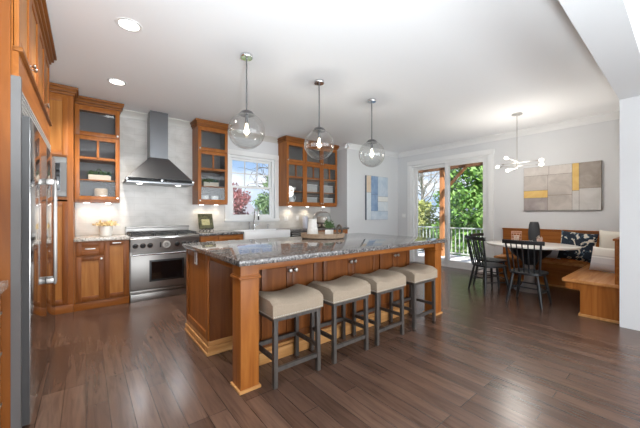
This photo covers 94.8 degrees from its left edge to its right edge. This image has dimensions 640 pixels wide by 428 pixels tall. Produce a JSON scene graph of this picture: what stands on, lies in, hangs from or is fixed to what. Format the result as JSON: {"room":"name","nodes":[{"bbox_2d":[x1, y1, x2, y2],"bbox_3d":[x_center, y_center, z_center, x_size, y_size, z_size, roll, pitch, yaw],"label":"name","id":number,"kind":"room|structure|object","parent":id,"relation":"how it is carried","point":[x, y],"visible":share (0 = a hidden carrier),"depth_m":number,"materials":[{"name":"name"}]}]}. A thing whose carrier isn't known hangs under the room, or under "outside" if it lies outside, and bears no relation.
{"room":"kitchen","nodes":[
{"label":"kitchen","id":0,"kind":"room"},
{"bbox_2d":[75,117,329,235],"bbox_3d":[-2.060,-0.175,5.478,5.800,2.850,0.162,0,0,-39],"label":"wall","id":1,"kind":"structure","parent":0,"point":[139,205],"depth_m":4.95,"materials":[{"name":"tile"}]},
{"bbox_2d":[74,95,123,203],"bbox_3d":[-3.194,-0.864,4.224,0.607,1.442,0.387,0,0,-39],"label":"upper cabinet","id":2,"kind":"object","parent":1,"relation":"attached to","point":[96,121],"visible":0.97,"depth_m":4.25,"materials":[{"name":"brown wood"}]},
{"bbox_2d":[80,158,114,164],"bbox_3d":[-3.218,-0.749,4.255,0.461,0.018,0.282,0,0,-39],"label":"shelf","id":3,"kind":"object","parent":2,"relation":"attached to","point":[84,161],"depth_m":4.27,"materials":[{"name":"brown wood"}]},
{"bbox_2d":[80,179,114,183],"bbox_3d":[-3.218,-0.464,4.255,0.461,0.018,0.282,0,0,-39],"label":"shelf","id":4,"kind":"object","parent":2,"relation":"attached to","point":[82,181],"depth_m":4.24,"materials":[{"name":"brown wood"}]},
{"bbox_2d":[88,169,111,179],"bbox_3d":[-3.187,-0.559,4.267,0.300,0.170,0.204,0,0,-28],"label":"planter box","id":5,"kind":"object","parent":2,"relation":"on","point":[103,175],"visible":0.95,"depth_m":4.21,"materials":[{"name":"beige ceramic"}]},
{"bbox_2d":[94,188,107,195],"bbox_3d":[-3.154,-0.273,4.236,0.160,0.170,0.163,0,0,-39],"label":"canister","id":6,"kind":"object","parent":2,"relation":"in","point":[97,191],"visible":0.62,"depth_m":4.17,"materials":[{"name":"beige ceramic"}]},
{"bbox_2d":[122,110,193,187],"bbox_3d":[-2.553,-1.022,4.661,0.932,1.153,0.496,0,0,-39],"label":"range hood","id":7,"kind":"object","parent":1,"relation":"attached to","point":[157,170],"visible":0.99,"depth_m":4.61,"materials":[{"name":"silver metal"}]},
{"bbox_2d":[120,109,277,143],"bbox_3d":[-1.595,-1.548,5.705,4.790,0.105,0.085,0,0,-39],"label":"trim","id":8,"kind":"structure","parent":1,"relation":"attached to","point":[129,114],"depth_m":5.11,"materials":[{"name":"grey"}]},
{"bbox_2d":[190,118,231,204],"bbox_3d":[-1.941,-0.864,5.221,0.615,1.442,0.387,0,0,-39],"label":"upper cabinet","id":9,"kind":"object","parent":1,"relation":"attached to","point":[209,138],"visible":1,"depth_m":5.22,"materials":[{"name":"brown wood"}]},
{"bbox_2d":[201,195,208,198],"bbox_3d":[-2.019,-0.249,5.154,0.132,0.122,0.132,0,0,-39],"label":"pot","id":10,"kind":"object","parent":9,"relation":"in","point":[202,196],"visible":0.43,"depth_m":5.10,"materials":[{"name":"white ceramic"}]},
{"bbox_2d":[201,177,218,186],"bbox_3d":[-1.950,-0.560,5.221,0.305,0.173,0.201,0,0,-39],"label":"planter box","id":11,"kind":"object","parent":9,"relation":"on","point":[210,182],"visible":0.98,"depth_m":5.18,"materials":[{"name":"beige ceramic"}]},
{"bbox_2d":[201,169,224,173],"bbox_3d":[-1.966,-0.749,5.252,0.469,0.018,0.282,0,0,-39],"label":"shelf","id":12,"kind":"object","parent":9,"relation":"attached to","point":[203,171],"depth_m":5.30,"materials":[{"name":"brown wood"}]},
{"bbox_2d":[201,186,224,188],"bbox_3d":[-1.966,-0.464,5.252,0.469,0.018,0.282,0,0,-39],"label":"shelf","id":13,"kind":"object","parent":9,"relation":"attached to","point":[202,187],"depth_m":5.22,"materials":[{"name":"brown wood"}]},
{"bbox_2d":[224,149,279,221],"bbox_3d":[-1.381,-0.537,5.982,1.194,1.385,0.180,0,0,-39],"label":"window","id":14,"kind":"structure","parent":1,"relation":"in","point":[273,164],"depth_m":6.06,"materials":[{"name":"white wood"}]},
{"bbox_2d":[277,135,339,206],"bbox_3d":[-0.229,-0.864,6.583,1.490,1.442,0.387,0,0,-39],"label":"upper cabinet","id":15,"kind":"object","parent":1,"relation":"attached to","point":[297,168],"visible":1,"depth_m":6.55,"materials":[{"name":"brown wood"}]},
{"bbox_2d":[289,194,295,201],"bbox_3d":[-0.602,-0.293,6.270,0.177,0.210,0.144,0,0,-5],"label":"pitcher","id":16,"kind":"object","parent":15,"relation":"on","point":[291,199],"visible":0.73,"depth_m":6.22,"materials":[{"name":"white ceramic"}]},
{"bbox_2d":[302,184,316,191],"bbox_3d":[-0.234,-0.556,6.588,0.300,0.165,0.190,0,0,-39],"label":"storage bin","id":17,"kind":"object","parent":15,"relation":"on","point":[310,187],"visible":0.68,"depth_m":6.53,"materials":[{"name":"fabric"}]},
{"bbox_2d":[302,197,316,202],"bbox_3d":[-0.234,-0.271,6.588,0.300,0.165,0.190,0,0,-39],"label":"storage bin","id":18,"kind":"object","parent":15,"relation":"in","point":[309,199],"visible":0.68,"depth_m":6.53,"materials":[{"name":"fabric"}]},
{"bbox_2d":[289,177,334,182],"bbox_3d":[-0.254,-0.749,6.614,1.344,0.018,0.282,0,0,-39],"label":"shelf","id":19,"kind":"object","parent":15,"relation":"attached to","point":[291,179],"depth_m":6.59,"materials":[{"name":"brown wood"}]},
{"bbox_2d":[289,191,334,194],"bbox_3d":[-0.254,-0.464,6.614,1.344,0.018,0.282,0,0,-39],"label":"shelf","id":20,"kind":"object","parent":15,"relation":"attached to","point":[290,192],"depth_m":6.60,"materials":[{"name":"brown wood"}]},
{"bbox_2d":[318,185,332,192],"bbox_3d":[0.130,-0.556,6.878,0.300,0.165,0.190,0,0,-39],"label":"storage bin","id":21,"kind":"object","parent":15,"relation":"on","point":[327,189],"visible":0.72,"depth_m":6.82,"materials":[{"name":"fabric"}]},
{"bbox_2d":[318,198,332,202],"bbox_3d":[0.130,-0.271,6.878,0.300,0.165,0.190,0,0,-39],"label":"storage bin","id":22,"kind":"object","parent":15,"relation":"in","point":[326,200],"visible":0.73,"depth_m":6.82,"materials":[{"name":"fabric"}]},
{"bbox_2d":[22,262,639,427],"bbox_3d":[1.161,1.290,1.914,9.400,0.080,9.750,0,0,-39],"label":"floor","id":23,"kind":"structure","parent":0,"point":[488,361],"depth_m":2.27,"materials":[{"name":"brown wood"}]},
{"bbox_2d":[0,295,1,427],"bbox_3d":[-1.553,0.821,0.946,0.632,0.858,1.015,0,0,-39],"label":"base cabinet","id":24,"kind":"object","parent":23,"relation":"on","point":[0,295],"visible":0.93,"depth_m":1.50,"materials":[{"name":"brown wood"}]},
{"bbox_2d":[0,280,7,294],"bbox_3d":[-1.552,0.370,0.952,0.607,0.040,1.022,0,0,-39],"label":"countertop","id":25,"kind":"structure","parent":24,"relation":"on","point":[3,284],"depth_m":1.47,"materials":[{"name":"stone"}]},
{"bbox_2d":[0,0,56,427],"bbox_3d":[-2.385,-0.168,2.063,0.697,2.836,1.849,0,0,-39],"label":"tall cabinet","id":26,"kind":"object","parent":23,"relation":"on","point":[27,48],"visible":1,"depth_m":1.56,"materials":[{"name":"brown wood"}]},
{"bbox_2d":[22,92,56,425],"bbox_3d":[-2.360,0.287,2.094,0.725,1.925,1.684,0,0,-39],"label":"refrigerator","id":27,"kind":"object","parent":23,"relation":"on","point":[39,184],"visible":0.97,"depth_m":1.82,"materials":[{"name":"silver metal"}]},
{"bbox_2d":[49,82,78,314],"bbox_3d":[-3.597,-0.167,3.713,0.855,2.833,0.690,0,0,-39],"label":"tall cabinet","id":28,"kind":"object","parent":23,"relation":"on","point":[62,98],"visible":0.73,"depth_m":3.67,"materials":[{"name":"brown wood"}]},
{"bbox_2d":[53,156,66,196],"bbox_3d":[-3.567,-0.454,3.635,0.677,0.490,0.510,0,0,-39],"label":"microwave","id":29,"kind":"object","parent":28,"relation":"in","point":[60,162],"visible":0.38,"depth_m":3.65,"materials":[{"name":"silver metal"}]},
{"bbox_2d":[74,239,128,311],"bbox_3d":[-3.067,0.807,4.134,0.596,0.885,0.652,0,0,-39],"label":"base cabinet","id":30,"kind":"object","parent":23,"relation":"on","point":[101,268],"visible":1,"depth_m":3.89,"materials":[{"name":"brown wood"}]},
{"bbox_2d":[74,234,129,241],"bbox_3d":[-3.077,0.342,4.147,0.595,0.043,0.652,0,0,-39],"label":"countertop","id":31,"kind":"structure","parent":30,"relation":"on","point":[80,238],"depth_m":3.95,"materials":[{"name":"stone"}]},
{"bbox_2d":[92,219,118,235],"bbox_3d":[-3.015,0.200,4.144,0.319,0.240,0.273,0,0,-39],"label":"flower pot","id":32,"kind":"object","parent":31,"relation":"on","point":[105,228],"visible":1,"depth_m":4.08,"materials":[{"name":"white ceramic"}]},
{"bbox_2d":[125,225,199,302],"bbox_3d":[-2.458,0.728,4.595,0.929,1.045,0.729,0,0,-39],"label":"range cooker","id":33,"kind":"object","parent":23,"relation":"on","point":[157,256],"visible":0.83,"depth_m":4.31,"materials":[{"name":"silver metal"}]},
{"bbox_2d":[128,233,198,237],"bbox_3d":[-2.479,0.340,4.622,0.925,0.016,0.660,0,0,-39],"label":"cooktop","id":34,"kind":"object","parent":33,"relation":"in","point":[162,235],"depth_m":4.41,"materials":[{"name":"silver metal"}]},
{"bbox_2d":[199,234,242,241],"bbox_3d":[-1.807,0.807,5.136,0.745,0.885,0.652,0,0,-39],"label":"base cabinet","id":35,"kind":"object","parent":23,"relation":"on","point":[236,236],"visible":0.21,"depth_m":4.89,"materials":[{"name":"brown wood"}]},
{"bbox_2d":[196,227,348,235],"bbox_3d":[-0.825,0.342,5.940,3.288,0.043,0.652,0,0,-39],"label":"countertop","id":36,"kind":"structure","parent":35,"relation":"on","point":[217,232],"depth_m":5.17,"materials":[{"name":"grey stone"}]},
{"bbox_2d":[253,208,259,228],"bbox_3d":[-1.264,0.103,5.809,0.132,0.433,0.210,0,0,-10],"label":"faucet","id":37,"kind":"object","parent":36,"relation":"on","point":[254,225],"visible":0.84,"depth_m":5.86,"materials":[{"name":"silver metal"}]},
{"bbox_2d":[234,229,289,239],"bbox_3d":[-1.100,0.453,5.598,0.930,0.275,0.530,0,0,-39],"label":"farmhouse sink","id":38,"kind":"object","parent":36,"relation":"in","point":[252,233],"visible":0.48,"depth_m":5.41,"materials":[{"name":"white ceramic"}]},
{"bbox_2d":[303,214,307,227],"bbox_3d":[-0.327,0.172,6.513,0.120,0.297,0.120,0,0,-39],"label":"canister","id":39,"kind":"object","parent":36,"relation":"on","point":[305,217],"visible":1,"depth_m":6.46,"materials":[{"name":"white ceramic"}]},
{"bbox_2d":[317,211,330,227],"bbox_3d":[0.038,0.115,6.536,0.410,0.410,0.410,0,0,-39],"label":"glass cloche","id":40,"kind":"object","parent":36,"relation":"on","point":[321,220],"visible":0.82,"depth_m":6.43,"materials":[{"name":"clear glass"}]},
{"bbox_3d":[-2.011,0.194,5.194,0.209,0.255,0.199,0,0,-44],"label":"book stand","id":41,"kind":"object","parent":36,"relation":"on","visible":0},
{"bbox_2d":[198,214,213,228],"bbox_3d":[-2.017,0.141,5.194,0.250,0.265,0.103,0,0,-44],"label":"book","id":42,"kind":"object","parent":41,"relation":"on","point":[205,221],"visible":1,"depth_m":5.18,"materials":[{"name":"green paper"}]},
{"bbox_2d":[201,219,209,224],"bbox_3d":[-2.012,0.156,5.174,0.140,0.106,0.036,0,0,-44],"label":"picture","id":43,"kind":"object","parent":42,"relation":"attached to","point":[203,221],"depth_m":5.17},
{"bbox_2d":[259,284,322,389],"bbox_3d":[-0.264,0.930,2.346,0.465,0.640,0.370,0,0,-39],"label":"counter stool","id":44,"kind":"object","parent":23,"relation":"on","point":[297,300],"visible":0.81,"depth_m":2.24,"materials":[{"name":"beige fabric"}]},
{"bbox_2d":[290,231,306,236],"bbox_3d":[-0.539,0.807,6.133,0.595,0.885,0.632,0,0,-39],"label":"dishwasher","id":45,"kind":"object","parent":23,"relation":"on","point":[292,234],"visible":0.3,"depth_m":5.81,"materials":[{"name":"silver metal"}]},
{"bbox_2d":[184,243,442,394],"bbox_3d":[0.041,0.805,3.406,2.662,0.889,1.446,0,0,-39],"label":"kitchen island","id":46,"kind":"object","parent":23,"relation":"on","point":[222,298],"visible":0.66,"depth_m":2.66,"materials":[{"name":"brown wood"}]},
{"bbox_2d":[182,233,446,266],"bbox_3d":[0.054,0.340,3.398,2.712,0.040,1.494,0,0,-39],"label":"island countertop","id":47,"kind":"structure","parent":46,"relation":"on","point":[248,252],"depth_m":2.89,"materials":[{"name":"grey stone"}]},
{"bbox_2d":[301,232,344,238],"bbox_3d":[0.036,0.289,3.889,0.580,0.062,0.580,0,0,-39],"label":"round tray","id":48,"kind":"object","parent":47,"relation":"on","point":[321,235],"visible":0.89,"depth_m":3.65,"materials":[{"name":"brown wood"}]},
{"bbox_2d":[307,219,317,233],"bbox_3d":[-0.098,0.190,3.897,0.156,0.226,0.156,0,0,-39],"label":"pitcher vase","id":49,"kind":"object","parent":48,"relation":"on","point":[312,224],"visible":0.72,"depth_m":3.84,"materials":[{"name":"ceramic"}]},
{"bbox_2d":[323,219,334,233],"bbox_3d":[0.125,0.189,3.892,0.148,0.227,0.149,0,0,23],"label":"potted plant","id":50,"kind":"object","parent":48,"relation":"on","point":[328,225],"visible":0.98,"depth_m":3.86,"materials":[{"name":"green plant"}]},
{"bbox_2d":[336,224,342,233],"bbox_3d":[0.257,0.220,3.888,0.142,0.153,0.088,0,0,36],"label":"bead garland","id":51,"kind":"object","parent":48,"relation":"on","point":[338,225],"visible":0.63,"depth_m":3.88,"materials":[{"name":"brown wood"}]},
{"bbox_2d":[318,229,347,233],"bbox_3d":[0.077,0.807,6.636,0.985,0.885,0.652,0,0,-39],"label":"base cabinet","id":52,"kind":"object","parent":23,"relation":"on","point":[345,231],"visible":0.1,"depth_m":6.59,"materials":[{"name":"brown wood"}]},
{"bbox_2d":[307,275,370,363],"bbox_3d":[0.175,0.930,2.696,0.465,0.640,0.370,0,0,-39],"label":"counter stool","id":53,"kind":"object","parent":23,"relation":"on","point":[343,290],"visible":0.8,"depth_m":2.61,"materials":[{"name":"beige fabric"}]},
{"bbox_2d":[352,269,405,345],"bbox_3d":[0.599,0.930,3.033,0.465,0.640,0.370,0,0,-39],"label":"counter stool","id":54,"kind":"object","parent":23,"relation":"on","point":[382,281],"visible":0.77,"depth_m":2.96,"materials":[{"name":"beige fabric"}]},
{"bbox_2d":[388,263,436,329],"bbox_3d":[1.072,0.930,3.409,0.465,0.640,0.370,0,0,-39],"label":"counter stool","id":55,"kind":"object","parent":23,"relation":"on","point":[416,274],"visible":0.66,"depth_m":3.33,"materials":[{"name":"beige fabric"}]},
{"bbox_2d":[465,235,510,295],"bbox_3d":[2.649,0.809,4.664,0.492,0.888,0.490,0,0,-5],"label":"dining chair","id":56,"kind":"object","parent":23,"relation":"on","point":[485,264],"visible":0.99,"depth_m":4.58,"materials":[{"name":"black paint"}]},
{"bbox_2d":[470,233,508,288],"bbox_3d":[2.982,0.809,5.182,0.490,0.888,0.492,0,0,-39],"label":"dining chair","id":57,"kind":"object","parent":23,"relation":"on","point":[496,260],"visible":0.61,"depth_m":5.18,"materials":[{"name":"black paint"}]},
{"bbox_2d":[502,239,551,309],"bbox_3d":[2.890,0.809,4.089,0.492,0.888,0.490,0,0,-39],"label":"dining chair","id":58,"kind":"object","parent":23,"relation":"on","point":[520,271],"visible":1,"depth_m":4.00,"materials":[{"name":"black paint"}]},
{"bbox_2d":[486,241,580,293],"bbox_3d":[3.420,0.875,4.792,1.120,0.750,1.260,0,0,-39],"label":"dining table","id":59,"kind":"object","parent":23,"relation":"on","point":[548,248],"visible":0.7,"depth_m":4.65,"materials":[{"name":"white painted top"},{"name":"black painted base"}]},
{"bbox_2d":[511,231,521,239],"bbox_3d":[3.464,0.408,5.186,0.158,0.185,0.157,0,0,-39],"label":"lantern","id":60,"kind":"object","parent":59,"relation":"on","point":[516,237],"visible":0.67,"depth_m":5.14,"materials":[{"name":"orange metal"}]},
{"bbox_2d":[528,222,539,240],"bbox_3d":[3.676,0.324,5.048,0.170,0.352,0.170,0,0,-39],"label":"vase","id":61,"kind":"object","parent":59,"relation":"on","point":[534,227],"visible":0.84,"depth_m":4.99,"materials":[{"name":"grey ceramic"}]},
{"bbox_2d":[494,228,619,323],"bbox_3d":[3.536,0.770,4.616,1.913,0.960,1.857,0,0,-39],"label":"banquette","id":62,"kind":"object","parent":23,"relation":"on","point":[599,290],"visible":0.56,"depth_m":3.77,"materials":[{"name":"brown wood"}]},
{"bbox_2d":[547,250,559,258],"bbox_3d":[3.992,0.645,5.133,0.199,0.256,0.363,0,0,-40],"label":"throw pillow","id":63,"kind":"object","parent":62,"relation":"on","point":[554,253],"visible":0.19,"depth_m":5.00,"materials":[{"name":"grey fabric"}]},
{"bbox_2d":[557,230,598,262],"bbox_3d":[4.167,0.535,4.761,0.510,0.505,0.220,0,0,42],"label":"throw pillow","id":64,"kind":"object","parent":62,"relation":"on","point":[586,242],"visible":0.88,"depth_m":4.70,"materials":[{"name":"fabric"}]},
{"bbox_2d":[589,246,614,272],"bbox_3d":[3.908,0.635,4.018,0.156,0.332,0.362,0,0,-16],"label":"throw pillow","id":65,"kind":"object","parent":62,"relation":"on","point":[603,259],"visible":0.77,"depth_m":4.00,"materials":[{"name":"fabric"}]},
{"bbox_2d":[599,230,619,248],"bbox_3d":[4.472,0.525,4.498,0.156,0.525,0.332,0,0,-27],"label":"throw pillow","id":66,"kind":"object","parent":62,"relation":"on","point":[606,238],"visible":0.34,"depth_m":4.52,"materials":[{"name":"beige fabric"}]},
{"bbox_2d":[46,0,619,152],"bbox_3d":[1.161,-1.660,1.914,9.400,0.120,9.750,0,0,-39],"label":"ceiling","id":67,"kind":"structure","parent":0,"point":[437,72],"depth_m":3.18,"materials":[{"name":"white paint"}]},
{"bbox_2d":[107,78,126,85],"bbox_3d":[-2.474,-1.597,3.583,0.204,0.006,0.204,0,0,-39],"label":"recessed light","id":68,"kind":"object","parent":67,"relation":"in","point":[114,81],"visible":1,"depth_m":3.58,"materials":[{"name":"white plastic"}]},
{"bbox_2d":[114,17,142,32],"bbox_3d":[-1.623,-1.597,2.498,0.204,0.006,0.204,0,0,-39],"label":"recessed light","id":69,"kind":"object","parent":67,"relation":"in","point":[130,25],"visible":1,"depth_m":2.49,"materials":[{"name":"white plastic"}]},
{"bbox_2d":[228,52,264,148],"bbox_3d":[-0.742,-1.125,2.975,0.364,0.950,0.364,0,0,-39],"label":"pendant light","id":70,"kind":"object","parent":67,"relation":"hanging from","point":[246,56],"visible":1,"depth_m":2.96,"materials":[{"name":"clear glass"}]},
{"bbox_2d":[304,79,333,159],"bbox_3d":[-0.010,-1.125,3.558,0.364,0.950,0.364,0,0,-39],"label":"pendant light","id":71,"kind":"object","parent":67,"relation":"hanging from","point":[319,82],"visible":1,"depth_m":3.55,"materials":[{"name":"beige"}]},
{"bbox_2d":[359,98,384,164],"bbox_3d":[0.731,-1.125,4.148,0.364,0.950,0.364,0,0,-39],"label":"pendant light","id":72,"kind":"object","parent":67,"relation":"hanging from","point":[371,141],"visible":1,"depth_m":4.13,"materials":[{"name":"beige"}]},
{"bbox_2d":[495,156,529,171],"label":"chandelier","id":73,"kind":"object","parent":67,"relation":"hanging from","point":[517,162],"depth_m":4.74,"materials":[{"name":"silver metal"}]},
{"bbox_2d":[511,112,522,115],"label":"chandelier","id":74,"kind":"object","parent":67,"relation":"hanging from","point":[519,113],"depth_m":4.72,"materials":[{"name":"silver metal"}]},
{"bbox_2d":[558,0,639,99],"bbox_3d":[2.045,-1.425,2.088,7.700,0.350,0.238,0,0,-39],"label":"beam","id":75,"kind":"structure","parent":67,"relation":"attached to","point":[610,29],"depth_m":2.08,"materials":[{"name":"white paint"}]},
{"bbox_2d":[634,0,639,20],"bbox_3d":[2.087,-1.548,1.915,7.550,0.105,0.085,0,0,-39],"label":"trim","id":76,"kind":"structure","parent":75,"relation":"attached to","point":[637,2],"depth_m":2.12,"materials":[{"name":"white paint"}]},
{"bbox_2d":[330,148,397,235],"bbox_3d":[1.192,-0.175,7.695,2.050,2.850,0.744,0,0,-39],"label":"wall","id":77,"kind":"structure","parent":0,"point":[349,212],"depth_m":7.06,"materials":[{"name":"white paint"}]},
{"bbox_2d":[337,143,349,150],"bbox_3d":[0.430,-1.548,6.938,0.085,0.105,0.679,0,0,-39],"label":"trim","id":78,"kind":"structure","parent":77,"relation":"attached to","point":[341,147],"depth_m":6.80,"materials":[{"name":"white paint"}]},
{"bbox_2d":[344,143,398,157],"bbox_3d":[1.359,-1.548,7.297,1.985,0.105,0.085,0,0,-39],"label":"trim","id":79,"kind":"structure","parent":77,"relation":"attached to","point":[352,146],"depth_m":7.23,"materials":[{"name":"white paint"}]},
{"bbox_2d":[365,175,387,219],"bbox_3d":[1.422,-0.380,7.366,0.800,1.080,0.053,0,0,-39],"label":"wall art","id":80,"kind":"object","parent":77,"relation":"attached to","point":[376,188],"visible":1,"depth_m":7.32,"materials":[{"name":"blue paper"}]},
{"bbox_2d":[398,119,619,255],"bbox_3d":[3.620,-0.175,6.170,0.150,2.850,4.665,0,0,-39],"label":"wall","id":81,"kind":"structure","parent":0,"point":[599,141],"depth_m":5.41,"materials":[{"name":"white paint"}]},
{"bbox_2d":[407,149,494,273],"bbox_3d":[3.006,-0.033,6.936,0.198,2.605,2.100,0,0,-39],"label":"door","id":82,"kind":"structure","parent":81,"relation":"in","point":[485,156],"depth_m":6.88,"materials":[{"name":"white wood"}]},
{"bbox_2d":[398,111,619,157],"bbox_3d":[3.454,-1.548,6.190,0.085,0.105,4.427,0,0,-39],"label":"trim","id":83,"kind":"structure","parent":81,"relation":"attached to","point":[613,115],"depth_m":5.63,"materials":[{"name":"white"}]},
{"bbox_2d":[524,160,601,210],"bbox_3d":[4.253,-0.455,5.216,0.043,0.810,1.085,0,0,-39],"label":"wall art","id":84,"kind":"object","parent":81,"relation":"attached to","point":[573,186],"visible":1,"depth_m":5.15,"materials":[{"name":"brown fabric"}]},
{"bbox_2d":[508,247,552,264],"bbox_3d":[3.420,0.679,4.792,0.610,0.302,0.610,0,0,-39],"label":"table base","id":85,"kind":"object","parent":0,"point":[545,253],"depth_m":4.63,"materials":[{"name":"black paint"}]},
{"bbox_2d":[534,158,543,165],"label":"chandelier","id":86,"kind":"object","parent":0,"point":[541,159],"depth_m":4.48,"materials":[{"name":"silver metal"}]},
{"bbox_2d":[620,96,639,330],"bbox_3d":[4.157,0.000,3.769,2.000,2.500,0.238,0,0,-39],"label":"wall","id":87,"kind":"structure","parent":0,"point":[629,107],"depth_m":3.17,"materials":[{"name":"white paint"}]},
{"label":"outside","id":88,"kind":"structure","parent":0,"visible":0},
{"bbox_2d":[418,251,481,262],"bbox_3d":[4.119,1.400,7.752,2.600,0.100,11.000,0,0,-39],"label":"deck","id":89,"kind":"object","parent":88,"point":[420,253],"depth_m":8.98,"materials":[{"name":"white wood"}]},
{"bbox_2d":[418,226,482,256],"bbox_3d":[3.843,0.855,9.704,0.090,0.830,7.400,0,0,-39],"label":"deck railing","id":90,"kind":"object","parent":89,"relation":"on","point":[429,227],"visible":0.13,"depth_m":9.19,"materials":[{"name":"grey wood"}]},
{"bbox_2d":[418,162,482,255],"bbox_3d":[4.508,-0.230,7.231,2.540,3.160,6.700,0,0,-39],"label":"pergola","id":91,"kind":"object","parent":89,"relation":"on","point":[464,166],"visible":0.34,"depth_m":9.25,"materials":[{"name":"brown wood"}]},
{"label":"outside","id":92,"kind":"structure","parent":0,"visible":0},
{"bbox_2d":[418,223,478,256],"bbox_3d":[-1.517,2.400,17.964,100.000,0.300,90.000,0,0,-39],"label":"ground","id":93,"kind":"structure","parent":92,"point":[465,250],"depth_m":18.27,"materials":[{"name":"green plant"}]},
{"bbox_2d":[232,182,251,214],"bbox_3d":[-4.938,0.304,15.657,3.670,4.104,3.236,0,0,-39],"label":"tree","id":94,"kind":"object","parent":93,"relation":"on","point":[237,195],"visible":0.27,"depth_m":15.99,"materials":[{"name":"red plant"}]},
{"bbox_2d":[238,203,256,214],"bbox_3d":[-7.914,0.750,20.541,6.600,3.000,5.000,0,0,-39],"label":"neighbor house","id":95,"kind":"structure","parent":93,"relation":"on","point":[249,207],"depth_m":21.67,"materials":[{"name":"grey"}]},
{"bbox_2d":[244,164,267,190],"bbox_3d":[-3.088,-2.211,25.546,7.725,9.128,5.283,0,0,10],"label":"tree","id":96,"kind":"object","parent":93,"relation":"on","point":[262,164],"visible":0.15,"depth_m":25.09,"materials":[{"name":"grey plant"}]},
{"bbox_2d":[252,176,268,214],"bbox_3d":[-2.697,-0.251,19.494,3.573,5.409,4.430,0,0,24],"label":"tree","id":97,"kind":"object","parent":93,"relation":"on","point":[263,203],"visible":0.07,"depth_m":18.76,"materials":[{"name":"green plant"}]},
{"bbox_2d":[418,171,439,203],"bbox_3d":[8.800,-2.509,25.902,8.241,9.723,9.369,0,0,-26],"label":"bare tree","id":98,"kind":"object","parent":93,"relation":"on","point":[421,176],"visible":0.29,"depth_m":24.75,"materials":[{"name":"grey plant"}]},
{"bbox_2d":[418,199,450,250],"bbox_3d":[5.769,0.822,16.384,3.233,3.263,3.231,0,0,-39],"label":"flowering shrub","id":99,"kind":"object","parent":93,"relation":"on","point":[424,208],"visible":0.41,"depth_m":15.87,"materials":[{"name":"yellow plant"}]},
{"bbox_2d":[427,166,482,256],"bbox_3d":[7.276,-1.143,12.821,5.051,6.993,3.845,0,0,-7],"label":"leafy tree","id":100,"kind":"object","parent":93,"relation":"on","point":[473,198],"visible":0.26,"depth_m":12.29,"materials":[{"name":"green plant"}]},
{"bbox_2d":[435,169,475,244],"bbox_3d":[8.703,-0.999,19.157,2.779,6.704,2.802,0,0,-39],"label":"evergreen tree","id":101,"kind":"object","parent":93,"relation":"on","point":[451,170],"visible":0.09,"depth_m":18.95,"materials":[{"name":"green plant"}]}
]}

